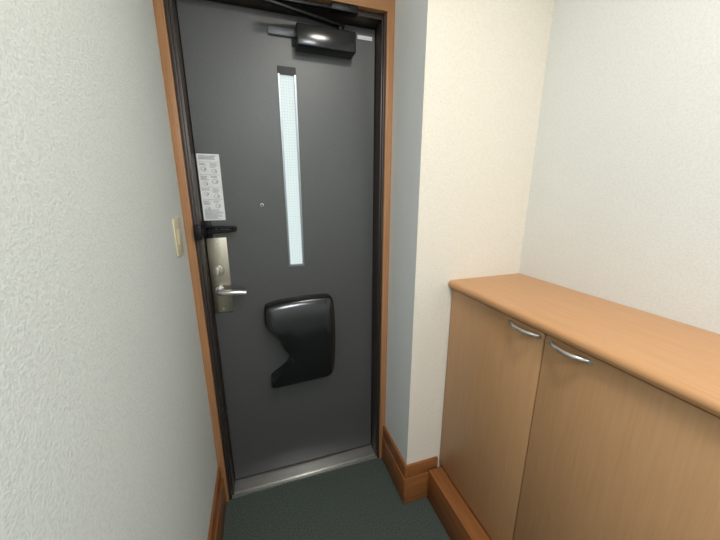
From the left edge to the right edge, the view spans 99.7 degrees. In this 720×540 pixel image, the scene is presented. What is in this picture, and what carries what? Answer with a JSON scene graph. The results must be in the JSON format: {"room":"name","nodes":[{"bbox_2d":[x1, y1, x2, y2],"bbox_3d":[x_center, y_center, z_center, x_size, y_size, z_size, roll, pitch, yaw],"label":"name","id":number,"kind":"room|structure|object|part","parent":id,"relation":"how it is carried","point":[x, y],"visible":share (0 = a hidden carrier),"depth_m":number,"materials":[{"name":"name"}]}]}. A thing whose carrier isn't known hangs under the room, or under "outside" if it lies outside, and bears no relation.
{"room":"apartment entryway","nodes":[
{"label":"apartment entryway","id":0,"kind":"room"},
{"bbox_2d":[0,0,217,539],"bbox_3d":[-0.240,0.243,-0.210,0.100,2.400,3.250,-5,15,-18],"label":"wall","id":1,"kind":"structure","parent":0,"point":[106,431],"depth_m":0.49,"materials":[{"name":"paint"}]},
{"bbox_2d":[172,217,183,256],"bbox_3d":[-0.593,-0.109,0.993,0.009,0.120,0.080,-5,15,-18],"label":"light switch","id":2,"kind":"object","parent":1,"relation":"attached to","point":[176,226],"visible":1,"depth_m":0.98,"materials":[{"name":"plastic"}]},
{"bbox_2d":[207,467,225,539],"bbox_3d":[-0.168,1.317,0.023,0.016,0.205,2.940,-5,15,-18],"label":"baseboard","id":3,"kind":"structure","parent":1,"relation":"attached to","point":[216,527],"depth_m":1.24,"materials":[{"name":"brown wood"}]},
{"bbox_2d":[193,220,236,240],"bbox_3d":[-0.547,-0.151,1.161,0.142,0.070,0.112,-5,15,-18],"label":"guard","id":4,"kind":"object","parent":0,"point":[199,231],"depth_m":1.18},
{"bbox_2d":[223,458,450,539],"bbox_3d":[0.428,1.403,0.305,1.506,0.100,3.250,-5,15,-18],"label":"floor","id":5,"kind":"structure","parent":0,"point":[360,501],"depth_m":1.36,"materials":[{"name":"green carpet"}]},
{"bbox_2d":[234,444,374,493],"bbox_3d":[-0.281,1.016,1.617,0.714,0.014,0.152,-5,15,-18],"label":"threshold","id":6,"kind":"object","parent":5,"relation":"on","point":[281,474],"visible":0.56,"depth_m":1.56,"materials":[{"name":"silver metal"}]},
{"bbox_2d":[236,444,369,479],"bbox_3d":[-0.281,1.004,1.616,0.706,0.010,0.028,-5,15,-18],"label":"seal","id":7,"kind":"object","parent":6,"relation":"on","point":[367,444],"visible":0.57,"depth_m":1.59,"materials":[{"name":"black"}]},
{"bbox_2d":[176,0,374,478],"bbox_3d":[-0.282,0.027,1.376,0.706,2.002,0.040,-5,15,-18],"label":"door","id":8,"kind":"structure","parent":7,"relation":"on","point":[231,59],"depth_m":1.29,"materials":[{"name":"paint"}]},
{"bbox_2d":[196,153,225,220],"bbox_3d":[-0.573,-0.316,1.169,0.078,0.247,0.002,-5,15,-18],"label":"notice sheet","id":9,"kind":"object","parent":8,"relation":"attached to","point":[209,172],"visible":1,"depth_m":1.17,"materials":[{"name":"white paper"}]},
{"bbox_2d":[277,65,304,266],"bbox_3d":[-0.283,-0.396,1.257,0.068,0.778,0.028,-5,15,-18],"label":"window","id":10,"kind":"structure","parent":8,"relation":"attached to","point":[283,70],"depth_m":1.25,"materials":[{"name":"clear glass"}]},
{"bbox_3d":[-0.285,-0.399,1.265,0.062,0.768,0.010,-5,15,-18],"label":"glass pane","id":11,"kind":"part","parent":10,"relation":"part of","materials":[{"name":"white glass"}]},
{"bbox_2d":[264,293,334,387],"bbox_3d":[-0.267,0.327,1.390,0.309,0.414,0.081,-5,15,-18],"label":"box","id":12,"kind":"object","parent":8,"relation":"attached to","point":[304,325],"visible":1,"depth_m":1.36,"materials":[{"name":"black plastic"}]},
{"bbox_2d":[262,0,357,58],"bbox_3d":[-0.174,-0.885,1.098,0.344,0.140,0.119,-5,15,-18],"label":"door closer","id":13,"kind":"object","parent":8,"relation":"attached to","point":[338,42],"depth_m":1.11,"materials":[{"name":"black metal"}]},
{"bbox_2d":[357,35,371,40],"bbox_3d":[0.019,-0.929,1.216,0.062,0.014,0.001,-5,15,-18],"label":"label","id":14,"kind":"object","parent":8,"relation":"attached to","point":[361,37],"visible":1,"depth_m":1.22,"materials":[{"name":"white paper"}]},
{"bbox_2d":[232,455,376,498],"bbox_3d":[-0.258,1.039,1.538,0.747,0.008,0.018,-5,15,-18],"label":"threshold lip","id":15,"kind":"object","parent":6,"relation":"attached to","point":[239,494],"depth_m":1.53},
{"bbox_2d":[427,273,719,539],"bbox_3d":[0.634,0.642,0.971,0.395,1.054,0.880,-5,15,-18],"label":"cabinet","id":16,"kind":"object","parent":5,"relation":"on","point":[569,414],"visible":1,"depth_m":0.80,"materials":[{"name":"brown wood"}]},
{"bbox_3d":[0.445,0.535,1.124,0.020,0.848,0.423,-5,15,-18],"label":"door panel","id":17,"kind":"part","parent":16,"relation":"part of","materials":[{"name":"brown wood"}]},
{"bbox_3d":[0.472,0.172,0.882,0.033,0.012,0.110,-5,15,-18],"label":"bow handle","id":18,"kind":"part","parent":16,"relation":"part of","materials":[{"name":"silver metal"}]},
{"bbox_3d":[0.514,0.204,0.756,0.033,0.012,0.112,-5,15,-18],"label":"bow handle","id":19,"kind":"part","parent":16,"relation":"part of","materials":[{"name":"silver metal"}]},
{"bbox_2d":[448,273,719,416],"bbox_3d":[0.655,0.144,0.854,0.352,0.030,0.880,-5,15,-18],"label":"countertop","id":20,"kind":"structure","parent":16,"relation":"on","point":[682,360],"depth_m":0.75,"materials":[{"name":"brown wood"}]},
{"bbox_3d":[0.579,0.634,0.726,0.020,0.848,0.433,-5,15,-18],"label":"door panel","id":21,"kind":"part","parent":16,"relation":"part of","materials":[{"name":"brown wood"}]},
{"bbox_2d":[385,0,554,466],"bbox_3d":[0.377,-0.162,1.411,0.500,2.400,0.459,-5,15,-18],"label":"wall","id":22,"kind":"structure","parent":0,"point":[469,75],"depth_m":1.14,"materials":[{"name":"paint"}]},
{"bbox_2d":[153,0,394,501],"bbox_3d":[-0.257,0.048,1.294,0.806,2.050,0.045,-5,15,-18],"label":"door frame","id":23,"kind":"structure","parent":22,"relation":"attached to","point":[158,5],"depth_m":1.20,"materials":[{"name":"brown wood"}]},
{"bbox_2d":[163,0,386,499],"bbox_3d":[-0.280,0.031,1.360,0.805,2.050,0.172,-5,15,-18],"label":"door frame","id":24,"kind":"structure","parent":22,"relation":"in","point":[365,19],"depth_m":1.22,"materials":[{"name":"brown metal"}]},
{"bbox_2d":[175,0,374,478],"bbox_3d":[-0.283,0.027,1.379,0.714,2.010,0.034,-5,15,-18],"label":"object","id":25,"kind":"structure","parent":24,"relation":"attached to","point":[175,0],"depth_m":1.24,"materials":[{"name":"black metal"}]},
{"bbox_2d":[206,237,245,312],"bbox_3d":[-0.537,0.029,1.233,0.134,0.316,0.065,-5,15,-18],"label":"handle","id":26,"kind":"object","parent":25,"relation":"attached to","point":[217,248],"depth_m":1.24,"materials":[{"name":"silver metal"}]},
{"bbox_2d":[382,426,407,503],"bbox_3d":[0.167,0.949,1.495,0.016,0.205,0.265,-5,15,-18],"label":"baseboard","id":27,"kind":"structure","parent":22,"relation":"attached to","point":[393,460],"depth_m":1.46,"materials":[{"name":"brown wood"}]},
{"bbox_2d":[407,456,437,502],"bbox_3d":[0.286,0.971,1.406,0.154,0.205,0.016,-5,15,-18],"label":"baseboard","id":28,"kind":"structure","parent":22,"relation":"attached to","point":[418,472],"depth_m":1.39,"materials":[{"name":"brown wood"}]},
{"bbox_2d":[519,0,719,333],"bbox_3d":[1.096,0.137,0.215,0.100,2.400,3.250,-5,15,-18],"label":"wall","id":29,"kind":"structure","parent":0,"point":[623,208],"depth_m":0.88,"materials":[{"name":"paint"}]},
{"bbox_3d":[-0.284,-1.168,1.076,0.806,0.285,0.200,-5,15,-18],"label":"wall","id":30,"kind":"structure","parent":0,"visible":0},
{"bbox_2d":[312,0,394,13],"bbox_3d":[-0.257,-0.978,1.038,0.806,0.065,0.045,-5,15,-18],"label":"trim","id":31,"kind":"structure","parent":30,"relation":"attached to","point":[376,6],"depth_m":1.12,"materials":[{"name":"brown wood"}]}
]}

